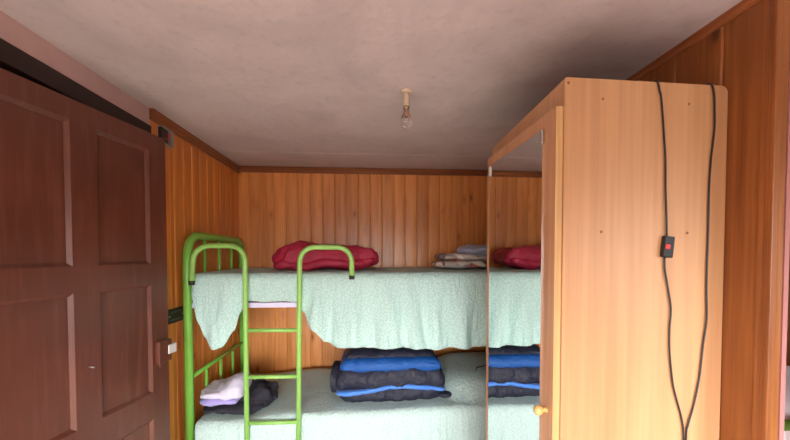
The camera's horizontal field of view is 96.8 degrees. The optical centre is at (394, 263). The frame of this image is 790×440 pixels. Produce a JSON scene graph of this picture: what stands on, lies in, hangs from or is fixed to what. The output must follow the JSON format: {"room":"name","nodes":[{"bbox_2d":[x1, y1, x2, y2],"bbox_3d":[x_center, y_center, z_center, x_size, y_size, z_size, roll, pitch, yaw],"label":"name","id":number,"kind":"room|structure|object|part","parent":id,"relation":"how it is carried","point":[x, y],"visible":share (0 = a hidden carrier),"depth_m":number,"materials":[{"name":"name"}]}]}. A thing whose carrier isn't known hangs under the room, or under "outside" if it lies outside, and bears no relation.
{"room":"dormitory","nodes":[
{"label":"dormitory","id":0,"kind":"room"},
{"bbox_2d":[0,10,239,439],"bbox_3d":[-1.223,0.305,0.724,0.101,2.151,4.600,0,2,-4],"label":"wall","id":1,"kind":"structure","parent":0,"point":[202,192],"depth_m":2.10,"materials":[{"name":"brown wood"}]},
{"bbox_2d":[0,38,150,132],"bbox_3d":[-1.258,0.337,1.318,0.096,2.055,1.009,0,2,-4],"label":"trim","id":2,"kind":"structure","parent":1,"relation":"attached to","point":[14,60],"depth_m":1.24,"materials":[{"name":"brown paint"}]},
{"bbox_2d":[0,68,176,439],"bbox_3d":[-1.155,0.383,1.327,0.066,1.943,0.835,0,2,5],"label":"door","id":3,"kind":"structure","parent":1,"relation":"in","point":[86,349],"depth_m":1.28,"materials":[{"name":"brown paint"}]},
{"bbox_3d":[-1.181,-0.247,1.130,0.031,0.522,0.245,0,2,5],"label":"panel","id":4,"kind":"part","parent":3,"relation":"part of","materials":[{"name":"brown paint"}]},
{"bbox_3d":[-1.181,0.362,1.146,0.031,0.501,0.245,0,2,5],"label":"panel","id":5,"kind":"part","parent":3,"relation":"part of","materials":[{"name":"brown paint"}]},
{"bbox_3d":[-1.148,-0.256,1.478,0.031,0.522,0.255,0,2,5],"label":"panel","id":6,"kind":"part","parent":3,"relation":"part of","materials":[{"name":"brown paint"}]},
{"bbox_3d":[-1.148,0.352,1.495,0.031,0.501,0.255,0,2,5],"label":"panel","id":7,"kind":"part","parent":3,"relation":"part of","materials":[{"name":"brown paint"}]},
{"bbox_3d":[-1.148,0.942,1.511,0.031,0.435,0.255,0,2,5],"label":"panel","id":8,"kind":"part","parent":3,"relation":"part of","materials":[{"name":"brown paint"}]},
{"bbox_2d":[157,125,173,148],"bbox_3d":[-1.246,-0.687,1.909,0.024,0.090,0.110,0,2,-4],"label":"junction box","id":9,"kind":"object","parent":1,"relation":"attached to","point":[163,132],"visible":0.91,"depth_m":1.90,"materials":[{"name":"grey plastic"}]},
{"bbox_2d":[168,306,182,324],"bbox_3d":[-1.256,0.296,2.010,0.012,0.082,0.155,0,2,-4],"label":"strike plate","id":10,"kind":"object","parent":1,"relation":"attached to","point":[175,314],"visible":0.87,"depth_m":2.00,"materials":[{"name":"black metal"}]},
{"bbox_2d":[149,108,239,173],"bbox_3d":[-1.282,-0.778,2.390,0.022,0.055,1.210,0,2,-4],"label":"trim","id":11,"kind":"structure","parent":1,"relation":"attached to","point":[155,116],"depth_m":2.16,"materials":[{"name":"brown wood"}]},
{"bbox_2d":[238,172,487,373],"bbox_3d":[-0.231,0.235,3.110,2.260,2.161,0.023,0,2,-4],"label":"wall","id":12,"kind":"structure","parent":0,"point":[408,220],"depth_m":3.07,"materials":[{"name":"brown wood"}]},
{"bbox_2d":[239,166,487,175],"bbox_3d":[-0.229,-0.805,3.058,2.220,0.050,0.022,0,2,-4],"label":"trim","id":13,"kind":"structure","parent":12,"relation":"attached to","point":[261,169],"depth_m":3.05,"materials":[{"name":"brown wood"}]},
{"bbox_2d":[0,0,741,169],"bbox_3d":[0.382,-0.838,0.807,5.720,0.150,4.800,0,2,-4],"label":"ceiling","id":14,"kind":"structure","parent":0,"point":[290,83],"depth_m":1.34,"materials":[{"name":"paint"}]},
{"bbox_2d":[400,88,411,128],"bbox_3d":[0.051,-0.699,1.589,0.052,0.172,0.052,0,2,-4],"label":"ceiling lamp","id":15,"kind":"object","parent":14,"relation":"hanging from","point":[406,119],"visible":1,"depth_m":1.57,"materials":[{"name":"beige plastic"}]},
{"bbox_3d":[0.051,-0.657,1.591,0.052,0.090,0.052,0,2,-4],"label":"bulb","id":16,"kind":"part","parent":15,"relation":"part of","materials":[{"name":"clear glass"}]},
{"bbox_2d":[638,0,789,439],"bbox_3d":[0.977,0.264,2.073,0.045,2.161,2.219,0,2,-4],"label":"wall","id":17,"kind":"structure","parent":0,"point":[730,57],"depth_m":1.04,"materials":[{"name":"brown wood"}]},
{"bbox_2d":[626,0,761,80],"bbox_3d":[0.948,-0.782,2.061,0.012,0.030,2.183,0,2,-4],"label":"trim","id":18,"kind":"structure","parent":17,"relation":"attached to","point":[741,7],"depth_m":1.17,"materials":[{"name":"brown wood"}]},
{"bbox_2d":[752,0,789,439],"bbox_3d":[1.043,0.303,0.987,0.040,2.141,0.042,0,2,-4],"label":"trim","id":19,"kind":"structure","parent":17,"relation":"attached to","point":[776,17],"depth_m":0.96,"materials":[{"name":"orange wood"}]},
{"bbox_2d":[786,254,789,365],"bbox_3d":[3.096,0.302,1.031,0.023,2.141,4.600,0,2,-4],"label":"wall","id":20,"kind":"structure","parent":0,"point":[788,320],"depth_m":2.65,"materials":[{"name":"brown wood"}]},
{"bbox_3d":[0.382,1.427,0.868,5.520,0.100,4.800,0,2,-4],"label":"floor","id":21,"kind":"structure","parent":0,"visible":0},
{"bbox_2d":[182,232,353,439],"bbox_3d":[-0.194,0.563,2.569,2.169,1.537,0.973,0,2,-4],"label":"bunk bed","id":22,"kind":"object","parent":21,"relation":"on","point":[189,257],"visible":0.31,"depth_m":2.06,"materials":[{"name":"green metal"}]},
{"bbox_3d":[-1.250,0.564,2.514,0.049,1.536,0.929,0,2,-4],"label":"head frame","id":23,"kind":"part","parent":22,"relation":"part of","materials":[{"name":"green metal"}]},
{"bbox_3d":[-0.165,0.247,2.153,2.075,0.030,0.028,0,2,-4],"label":"rail","id":24,"kind":"part","parent":22,"relation":"part of","materials":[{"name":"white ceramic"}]},
{"bbox_3d":[-0.417,0.617,2.083,0.352,1.455,0.030,0,2,-4],"label":"ladder rail","id":25,"kind":"part","parent":22,"relation":"part of","materials":[{"name":"green metal"}]},
{"bbox_3d":[-0.188,0.140,2.578,2.030,0.156,0.790,0,2,-4],"label":"mattress","id":26,"kind":"object","parent":22,"relation":"on","visible":0},
{"bbox_2d":[191,267,486,349],"bbox_3d":[-0.189,0.279,2.527,2.050,0.473,0.920,0,2,-4],"label":"bedspread","id":27,"kind":"object","parent":26,"relation":"on","point":[416,308],"visible":0.74,"depth_m":2.11,"materials":[{"name":"green fabric"}]},
{"bbox_2d":[272,240,378,270],"bbox_3d":[-0.501,-0.056,2.591,0.767,0.226,0.453,0,2,-4],"label":"quilt","id":28,"kind":"object","parent":27,"relation":"on","point":[285,257],"visible":0.86,"depth_m":2.40,"materials":[{"name":"red fabric"}]},
{"bbox_2d":[431,253,486,268],"bbox_3d":[0.550,-0.022,2.677,0.535,0.120,0.347,0,2,-4],"label":"patterned blanket","id":29,"kind":"object","parent":27,"relation":"on","point":[446,260],"visible":0.68,"depth_m":2.53,"materials":[{"name":"beige fabric"}]},
{"bbox_2d":[457,244,486,255],"bbox_3d":[0.662,-0.100,2.651,0.378,0.106,0.320,0,2,-4],"label":"crumpled cloth","id":30,"kind":"object","parent":29,"relation":"on","point":[469,248],"visible":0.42,"depth_m":2.54,"materials":[{"name":"grey fabric"}]},
{"bbox_2d":[486,77,727,439],"bbox_3d":[0.693,0.405,1.405,0.591,1.915,0.674,0,2,-6],"label":"wardrobe","id":31,"kind":"object","parent":21,"relation":"on","point":[578,307],"visible":1,"depth_m":1.07,"materials":[{"name":"brown wood"}]},
{"bbox_2d":[488,132,543,439],"bbox_3d":[0.445,0.368,1.354,0.004,1.590,0.467,0,2,-5],"label":"mirror","id":32,"kind":"object","parent":31,"relation":"attached to","point":[516,177],"depth_m":1.29,"materials":[{"name":"clear mirror"}]},
{"bbox_3d":[0.459,0.402,1.341,0.021,1.743,0.578,0,2,-5],"label":"door","id":33,"kind":"part","parent":31,"relation":"part of","materials":[{"name":"brown wood"}]},
{"bbox_3d":[0.711,-0.540,1.382,0.500,0.019,0.636,0,2,-6],"label":"panel","id":34,"kind":"part","parent":31,"relation":"part of","materials":[{"name":"brown wood"}]},
{"bbox_3d":[0.491,-0.483,1.361,0.018,0.092,0.638,0,2,-2],"label":"rail","id":35,"kind":"part","parent":31,"relation":"part of","materials":[{"name":"brown wood"}]},
{"bbox_3d":[0.450,0.453,1.086,0.040,0.031,0.030,0,2,-6],"label":"door knob","id":36,"kind":"part","parent":31,"relation":"part of","materials":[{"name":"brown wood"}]},
{"bbox_3d":[0.757,0.413,1.084,0.530,1.915,0.018,0,2,-6],"label":"panel","id":37,"kind":"part","parent":31,"relation":"part of","materials":[{"name":"brown wood"}]},
{"bbox_2d":[652,80,684,439],"bbox_3d":[0.790,0.398,1.155,0.107,1.903,0.274,-1,2,-34],"label":"cord","id":38,"kind":"object","parent":31,"relation":"hanging from","point":[667,244],"visible":0.84,"depth_m":1.06,"materials":[{"name":"black rubber"}]},
{"bbox_3d":[0.770,-0.319,1.159,0.046,0.471,0.233,0,2,-17],"label":"cord","id":39,"kind":"part","parent":38,"relation":"part of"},
{"bbox_3d":[0.861,0.666,1.081,0.092,1.370,0.021,0,2,-4],"label":"cord","id":40,"kind":"part","parent":38,"relation":"part of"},
{"bbox_2d":[685,83,715,439],"bbox_3d":[0.931,0.397,1.192,0.078,1.903,0.244,0,2,-4],"label":"power cord","id":41,"kind":"object","parent":31,"relation":"hanging from","point":[711,84],"visible":0.87,"depth_m":1.08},
{"bbox_2d":[784,419,789,430],"bbox_3d":[2.146,0.923,2.409,1.589,0.824,1.500,0,2,-4],"label":"bed","id":42,"kind":"object","parent":21,"relation":"on","point":[787,421],"visible":0.02,"depth_m":1.64,"materials":[{"name":"green metal"}]},
{"bbox_2d":[784,365,789,439],"bbox_3d":[2.146,0.874,2.415,1.478,0.321,1.368,0,2,-4],"label":"bedspread","id":43,"kind":"object","parent":42,"relation":"on","point":[787,387],"visible":0.02,"depth_m":1.89,"materials":[{"name":"white fabric"}]},
{"bbox_3d":[-0.188,1.008,2.601,2.030,0.120,0.790,0,2,-4],"label":"mattress","id":44,"kind":"object","parent":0,"visible":0},
{"bbox_2d":[194,352,485,439],"bbox_3d":[-0.191,0.992,2.550,2.048,0.498,0.918,0,2,-4],"label":"bedspread","id":45,"kind":"object","parent":44,"relation":"on","point":[324,415],"visible":0.59,"depth_m":2.17,"materials":[{"name":"green fabric"}]},
{"bbox_2d":[203,379,278,414],"bbox_3d":[-0.994,0.852,2.290,0.446,0.177,0.335,0,2,-4],"label":"jacket","id":46,"kind":"object","parent":45,"relation":"on","point":[262,392],"visible":0.65,"depth_m":2.20,"materials":[{"name":"black fabric"}]},
{"bbox_2d":[200,398,240,406],"bbox_3d":[-1.089,0.846,2.253,0.242,0.063,0.264,0,2,-4],"label":"shirt","id":47,"kind":"object","parent":46,"relation":"on","point":[205,402],"visible":0.29,"depth_m":2.13,"materials":[{"name":"fabric"}]},
{"bbox_2d":[200,371,251,399],"bbox_3d":[-1.075,0.775,2.249,0.278,0.148,0.288,0,2,-4],"label":"folded towel","id":48,"kind":"object","parent":47,"relation":"on","point":[232,387],"visible":0.85,"depth_m":2.15,"materials":[{"name":"white fabric"}]},
{"bbox_2d":[330,347,451,402],"bbox_3d":[-0.037,0.741,2.471,0.812,0.354,0.472,0,2,-4],"label":"folded blankets","id":49,"kind":"object","parent":45,"relation":"on","point":[363,374],"visible":0.94,"depth_m":2.27,"materials":[{"name":"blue fabric"}]}
]}

